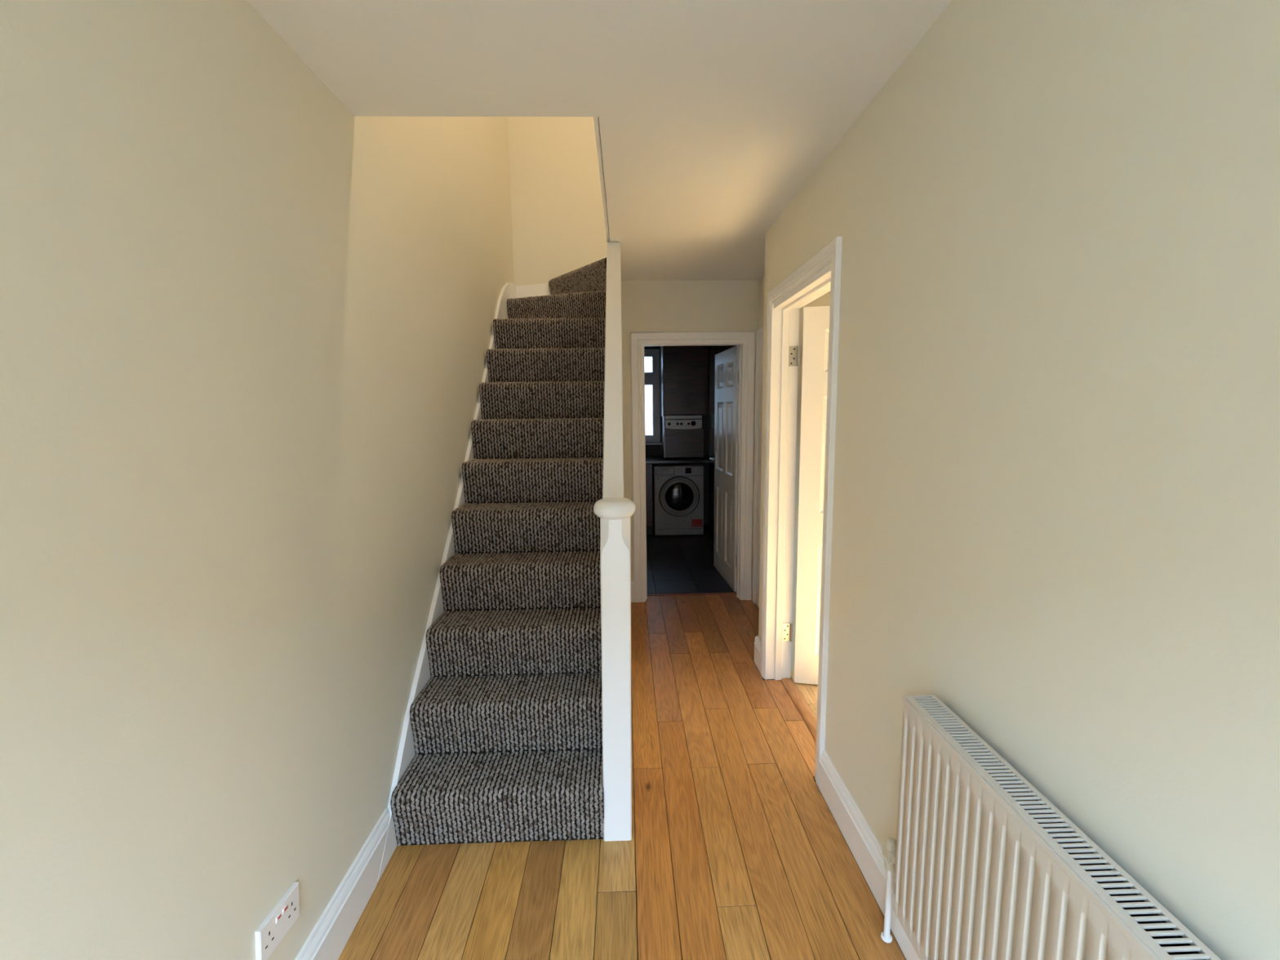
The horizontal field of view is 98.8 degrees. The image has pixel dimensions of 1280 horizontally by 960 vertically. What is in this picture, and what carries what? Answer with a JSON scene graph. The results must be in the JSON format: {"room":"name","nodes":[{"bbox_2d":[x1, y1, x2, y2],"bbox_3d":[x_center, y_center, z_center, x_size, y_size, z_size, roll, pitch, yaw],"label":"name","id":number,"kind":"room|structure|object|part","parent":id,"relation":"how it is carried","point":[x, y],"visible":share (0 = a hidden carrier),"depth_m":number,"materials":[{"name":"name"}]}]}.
{"room":"entryway","nodes":[
{"label":"entryway","id":0,"kind":"room"},
{"bbox_2d":[0,0,514,959],"bbox_3d":[-0.952,-1.237,1.453,0.120,5.300,5.790,-1,7,-1],"label":"wall","id":1,"kind":"structure","parent":0,"point":[246,317],"depth_m":1.10,"materials":[{"name":"beige paint"}]},
{"bbox_2d":[254,881,299,959],"bbox_3d":[-0.845,1.040,1.287,0.016,0.101,0.154,-1,7,-1],"label":"wall socket","id":2,"kind":"object","parent":1,"relation":"attached to","point":[279,921],"visible":1,"depth_m":1.27,"materials":[{"name":"white plastic"}]},
{"bbox_2d":[275,913,280,924],"bbox_3d":[-0.840,1.019,1.275,0.004,0.015,0.015,-1,7,-1],"label":"rocker switch","id":3,"kind":"object","parent":2,"relation":"attached to","point":[277,915],"depth_m":1.27,"materials":[{"name":"white plastic"}]},
{"bbox_2d":[282,905,287,915],"bbox_3d":[-0.840,1.018,1.299,0.004,0.015,0.015,-1,7,-1],"label":"rocker switch","id":4,"kind":"object","parent":2,"relation":"attached to","point":[284,907],"depth_m":1.30,"materials":[{"name":"white plastic"}]},
{"bbox_2d":[294,808,389,959],"bbox_3d":[-0.816,1.379,0.451,0.022,0.168,2.882,-1,7,-1],"label":"baseboard","id":5,"kind":"structure","parent":1,"relation":"attached to","point":[327,940],"depth_m":1.59,"materials":[{"name":"white paint"}]},
{"bbox_2d":[507,116,607,285],"bbox_3d":[0.439,-1.673,4.289,3.056,5.200,0.130,-1,7,-1],"label":"wall","id":6,"kind":"structure","parent":0,"point":[558,228],"depth_m":4.13,"materials":[{"name":"beige paint"}]},
{"bbox_2d":[593,116,609,242],"bbox_3d":[-0.177,-1.477,2.964,0.015,0.302,2.494,-1,7,-1],"label":"trim","id":7,"kind":"structure","parent":6,"relation":"attached to","point":[596,119],"depth_m":2.17,"materials":[{"name":"white paint"}]},
{"bbox_2d":[247,0,951,280],"bbox_3d":[1.677,-1.261,1.455,5.376,0.244,5.660,-1,7,-1],"label":"ceiling","id":8,"kind":"structure","parent":0,"point":[713,115],"depth_m":1.54,"materials":[{"name":"white paint"}]},
{"bbox_2d":[337,524,906,959],"bbox_3d":[1.487,1.147,3.061,5.508,0.101,8.233,-1,7,-1],"label":"floor","id":9,"kind":"structure","parent":0,"point":[735,851],"depth_m":1.85,"materials":[{"name":"brown wood"}]},
{"bbox_2d":[377,242,635,883],"bbox_3d":[-0.487,-0.224,2.990,0.877,2.695,2.807,-1,7,-1],"label":"staircase","id":10,"kind":"structure","parent":9,"relation":"on","point":[517,726],"depth_m":2.25,"materials":[{"name":"grey carpet"}]},
{"bbox_3d":[-0.128,-0.094,2.982,0.072,2.420,2.344,-1,7,-1],"label":"spandrel panel","id":11,"kind":"part","parent":10,"relation":"part of","materials":[{"name":"white paint"}]},
{"bbox_3d":[-0.081,0.687,1.896,0.110,1.150,0.099,-1,7,-1],"label":"newel post","id":12,"kind":"part","parent":10,"relation":"part of","materials":[{"name":"white paint"}]},
{"bbox_2d":[645,463,652,534],"bbox_3d":[-0.313,0.208,6.715,0.905,0.861,0.619,-1,7,-1],"label":"base cabinet","id":13,"kind":"object","parent":9,"relation":"on","point":[648,466],"depth_m":6.45,"materials":[{"name":"brown wood"}]},
{"bbox_3d":[-0.305,0.603,6.556,0.900,0.119,0.020,-1,7,-1],"label":"plinth","id":14,"kind":"part","parent":13,"relation":"part of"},
{"bbox_2d":[645,455,709,463],"bbox_3d":[0.329,-0.249,6.677,3.380,0.038,0.614,-1,7,-1],"label":"countertop","id":15,"kind":"structure","parent":13,"relation":"on","point":[649,460],"depth_m":6.39,"materials":[{"name":"black laminate"}]},
{"bbox_2d":[661,414,703,457],"bbox_3d":[0.517,-0.543,6.713,0.474,0.500,0.474,-1,7,-1],"label":"dishwasher","id":16,"kind":"object","parent":15,"relation":"on","point":[680,437],"visible":0.99,"depth_m":6.54,"materials":[{"name":"metal"}]},
{"bbox_3d":[0.286,-0.541,6.720,0.013,0.500,0.448,-1,7,-1],"label":"panel","id":17,"kind":"part","parent":16,"relation":"part of","materials":[{"name":"white plastic"}]},
{"bbox_3d":[0.524,-0.465,6.752,0.460,0.335,0.418,-1,7,-1],"label":"panel","id":18,"kind":"part","parent":16,"relation":"part of","materials":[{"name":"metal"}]},
{"bbox_2d":[652,462,703,535],"bbox_3d":[0.452,0.210,6.686,0.582,0.823,0.623,-1,7,-1],"label":"washing machine","id":19,"kind":"object","parent":9,"relation":"on","point":[677,489],"visible":0.98,"depth_m":6.41,"materials":[{"name":"grey metal"}]},
{"bbox_3d":[0.291,-0.102,6.369,0.215,0.076,0.013,-1,7,-1],"label":"detergent drawer","id":20,"kind":"part","parent":19,"relation":"part of","materials":[{"name":"grey plastic"}]},
{"bbox_3d":[0.319,-0.082,6.366,0.130,0.024,0.004,-1,7,-1],"label":"drawer handle","id":21,"kind":"part","parent":19,"relation":"part of","materials":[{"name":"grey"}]},
{"bbox_3d":[0.463,0.611,6.472,0.574,0.070,0.005,-1,7,-1],"label":"kick plate","id":22,"kind":"part","parent":19,"relation":"part of","materials":[{"name":"grey plastic"}]},
{"bbox_3d":[0.455,-0.105,6.381,0.570,0.109,0.016,-1,7,-1],"label":"control panel","id":23,"kind":"part","parent":19,"relation":"part of","materials":[{"name":"grey plastic"}]},
{"bbox_3d":[0.461,0.197,6.384,0.336,0.336,0.028,-1,7,-1],"label":"door glass","id":24,"kind":"part","parent":19,"relation":"part of","materials":[{"name":"black glass"}]},
{"bbox_2d":[647,591,736,596],"bbox_3d":[0.412,0.931,4.456,0.740,0.018,0.048,-1,7,-1],"label":"threshold strip","id":25,"kind":"object","parent":9,"relation":"on","point":[728,593],"visible":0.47,"depth_m":4.44,"materials":[{"name":"brown wood"}]},
{"bbox_2d":[708,345,736,543],"bbox_3d":[1.100,-0.423,6.050,0.585,2.250,0.605,-1,7,-1],"label":"tall cabinet","id":26,"kind":"object","parent":9,"relation":"on","point":[713,350],"visible":0.02,"depth_m":6.13,"materials":[{"name":"black laminate"}]},
{"bbox_3d":[1.108,-0.385,5.760,0.581,2.246,0.019,-1,7,-1],"label":"door","id":27,"kind":"part","parent":26,"relation":"part of","materials":[{"name":"wood"}]},
{"bbox_2d":[781,677,817,742],"bbox_3d":[0.825,1.159,2.647,0.067,0.023,0.801,-1,7,-1],"label":"threshold strip","id":28,"kind":"object","parent":9,"relation":"on","point":[799,701],"visible":0.56,"depth_m":2.77,"materials":[{"name":"brown wood"}]},
{"bbox_2d":[644,346,709,524],"bbox_3d":[0.315,-0.575,7.015,3.400,2.521,0.140,-1,7,-1],"label":"wall","id":29,"kind":"structure","parent":0,"point":[651,450],"depth_m":6.97,"materials":[{"name":"grey"}]},
{"bbox_2d":[644,349,662,444],"bbox_3d":[0.071,-1.037,6.893,0.400,1.185,0.150,-1,7,-1],"label":"window","id":30,"kind":"structure","parent":29,"relation":"in","point":[652,378],"depth_m":6.88,"materials":[{"name":"white plastic"}]},
{"bbox_3d":[0.079,-0.458,6.933,0.400,0.025,0.080,-1,7,-1],"label":"sill","id":31,"kind":"part","parent":30,"relation":"part of","materials":[{"name":"white plastic"}]},
{"bbox_2d":[660,346,708,417],"bbox_3d":[0.530,-1.224,6.638,0.540,0.900,0.448,-1,7,-1],"label":"upper cabinet","id":32,"kind":"object","parent":29,"relation":"attached to","point":[686,368],"depth_m":6.44,"materials":[{"name":"brown wood"}]},
{"bbox_3d":[0.263,-1.220,6.632,0.007,0.900,0.448,-1,7,-1],"label":"cabinet end panel","id":33,"kind":"part","parent":32,"relation":"part of","materials":[{"name":"black wood"}]},
{"bbox_2d":[621,280,759,590],"bbox_3d":[0.436,-0.213,4.223,1.190,2.521,0.115,-1,7,-1],"label":"wall","id":34,"kind":"structure","parent":0,"point":[707,305],"depth_m":4.03,"materials":[{"name":"beige paint"}]},
{"bbox_2d":[631,580,634,602],"bbox_3d":[-0.075,0.871,4.281,0.066,0.168,0.022,-1,7,-1],"label":"baseboard","id":35,"kind":"structure","parent":34,"relation":"attached to","point":[633,581],"depth_m":4.27,"materials":[{"name":"white paint"}]},
{"bbox_2d":[631,331,755,602],"bbox_3d":[0.391,-0.130,4.632,0.919,2.053,0.950,-1,7,-1],"label":"door","id":36,"kind":"structure","parent":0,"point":[735,366],"depth_m":4.24,"materials":[{"name":"white paint"}]},
{"bbox_3d":[0.672,-0.177,5.008,0.057,0.170,0.130,-1,7,-5],"label":"handle","id":37,"kind":"part","parent":36,"relation":"part of","materials":[{"name":"silver metal"}]},
{"bbox_3d":[0.736,0.377,4.966,0.038,0.620,0.226,-1,7,-5],"label":"panel","id":38,"kind":"part","parent":36,"relation":"part of","materials":[{"name":"white paint"}]},
{"bbox_3d":[0.727,-0.386,4.866,0.038,0.600,0.226,-1,7,-5],"label":"panel","id":39,"kind":"part","parent":36,"relation":"part of","materials":[{"name":"white paint"}]},
{"bbox_3d":[0.721,-0.907,4.798,0.038,0.210,0.226,-1,7,-5],"label":"panel","id":40,"kind":"part","parent":36,"relation":"part of","materials":[{"name":"white paint"}]},
{"bbox_3d":[0.764,0.419,4.644,0.038,0.620,0.226,-1,7,-5],"label":"panel","id":41,"kind":"part","parent":36,"relation":"part of","materials":[{"name":"white paint"}]},
{"bbox_3d":[0.749,-0.865,4.476,0.038,0.210,0.226,-1,7,-5],"label":"panel","id":42,"kind":"part","parent":36,"relation":"part of","materials":[{"name":"white paint"}]},
{"bbox_3d":[0.755,-0.345,4.544,0.038,0.600,0.226,-1,7,-5],"label":"panel","id":43,"kind":"part","parent":36,"relation":"part of","materials":[{"name":"white paint"}]},
{"bbox_2d":[758,275,764,328],"bbox_3d":[0.971,-0.151,3.701,0.148,2.521,1.195,-1,7,-1],"label":"wall","id":44,"kind":"structure","parent":0,"point":[761,289],"depth_m":3.95,"materials":[{"name":"beige paint"}]},
{"bbox_2d":[751,326,764,608],"bbox_3d":[0.888,-0.017,3.701,0.023,2.056,0.931,-1,7,-1],"label":"door","id":45,"kind":"structure","parent":44,"relation":"in","point":[759,333],"depth_m":4.07,"materials":[{"name":"white paint"}]},
{"bbox_2d":[758,0,1279,959],"bbox_3d":[0.931,0.207,0.957,0.376,2.521,4.335,-1,7,-1],"label":"wall","id":46,"kind":"structure","parent":0,"point":[1056,504],"depth_m":0.93,"materials":[{"name":"beige paint"}]},
{"bbox_2d":[754,635,760,673],"bbox_3d":[0.803,1.008,3.185,0.250,0.160,0.163,-1,7,-1],"label":"baseboard","id":47,"kind":"structure","parent":46,"relation":"attached to","point":[757,641],"depth_m":3.18,"materials":[{"name":"white paint"}]},
{"bbox_2d":[760,235,842,786],"bbox_3d":[1.134,0.119,2.522,0.902,2.086,0.940,-1,7,-1],"label":"door","id":48,"kind":"structure","parent":46,"relation":"in","point":[820,274],"depth_m":2.84,"materials":[{"name":"white paint"}]},
{"bbox_3d":[1.051,0.638,2.900,0.226,0.620,0.035,1,8,12],"label":"panel","id":49,"kind":"part","parent":48,"relation":"part of","materials":[{"name":"white paint"}]},
{"bbox_3d":[1.042,-0.125,2.800,0.226,0.600,0.035,1,8,12],"label":"panel","id":50,"kind":"part","parent":48,"relation":"part of","materials":[{"name":"white paint"}]},
{"bbox_3d":[1.036,-0.646,2.733,0.226,0.210,0.035,1,8,12],"label":"panel","id":51,"kind":"part","parent":48,"relation":"part of","materials":[{"name":"white paint"}]},
{"bbox_2d":[818,750,919,959],"bbox_3d":[0.758,1.343,0.615,0.022,0.160,3.133,-1,7,-1],"label":"baseboard","id":52,"kind":"structure","parent":46,"relation":"attached to","point":[866,850],"depth_m":1.79,"materials":[{"name":"white paint"}]},
{"bbox_2d":[880,694,1221,959],"bbox_3d":[0.711,0.998,0.796,0.096,0.795,1.483,-1,7,-1],"label":"radiator","id":53,"kind":"object","parent":46,"relation":"attached to","point":[983,868],"visible":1,"depth_m":1.03,"materials":[{"name":"metal"}]},
{"label":"outside","id":54,"kind":"structure","parent":0,"visible":0},
{"bbox_3d":[0.021,1.785,0.232,44.000,0.200,60.000,-1,7,-1],"label":"ground","id":55,"kind":"structure","parent":54,"visible":0},
{"bbox_2d":[644,356,653,435],"bbox_3d":[-0.297,-3.247,9.860,12.100,7.300,0.500,-1,7,-1],"label":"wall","id":56,"kind":"structure","parent":55,"relation":"on","point":[648,361],"depth_m":9.91,"materials":[{"name":"white paint"}]}
]}

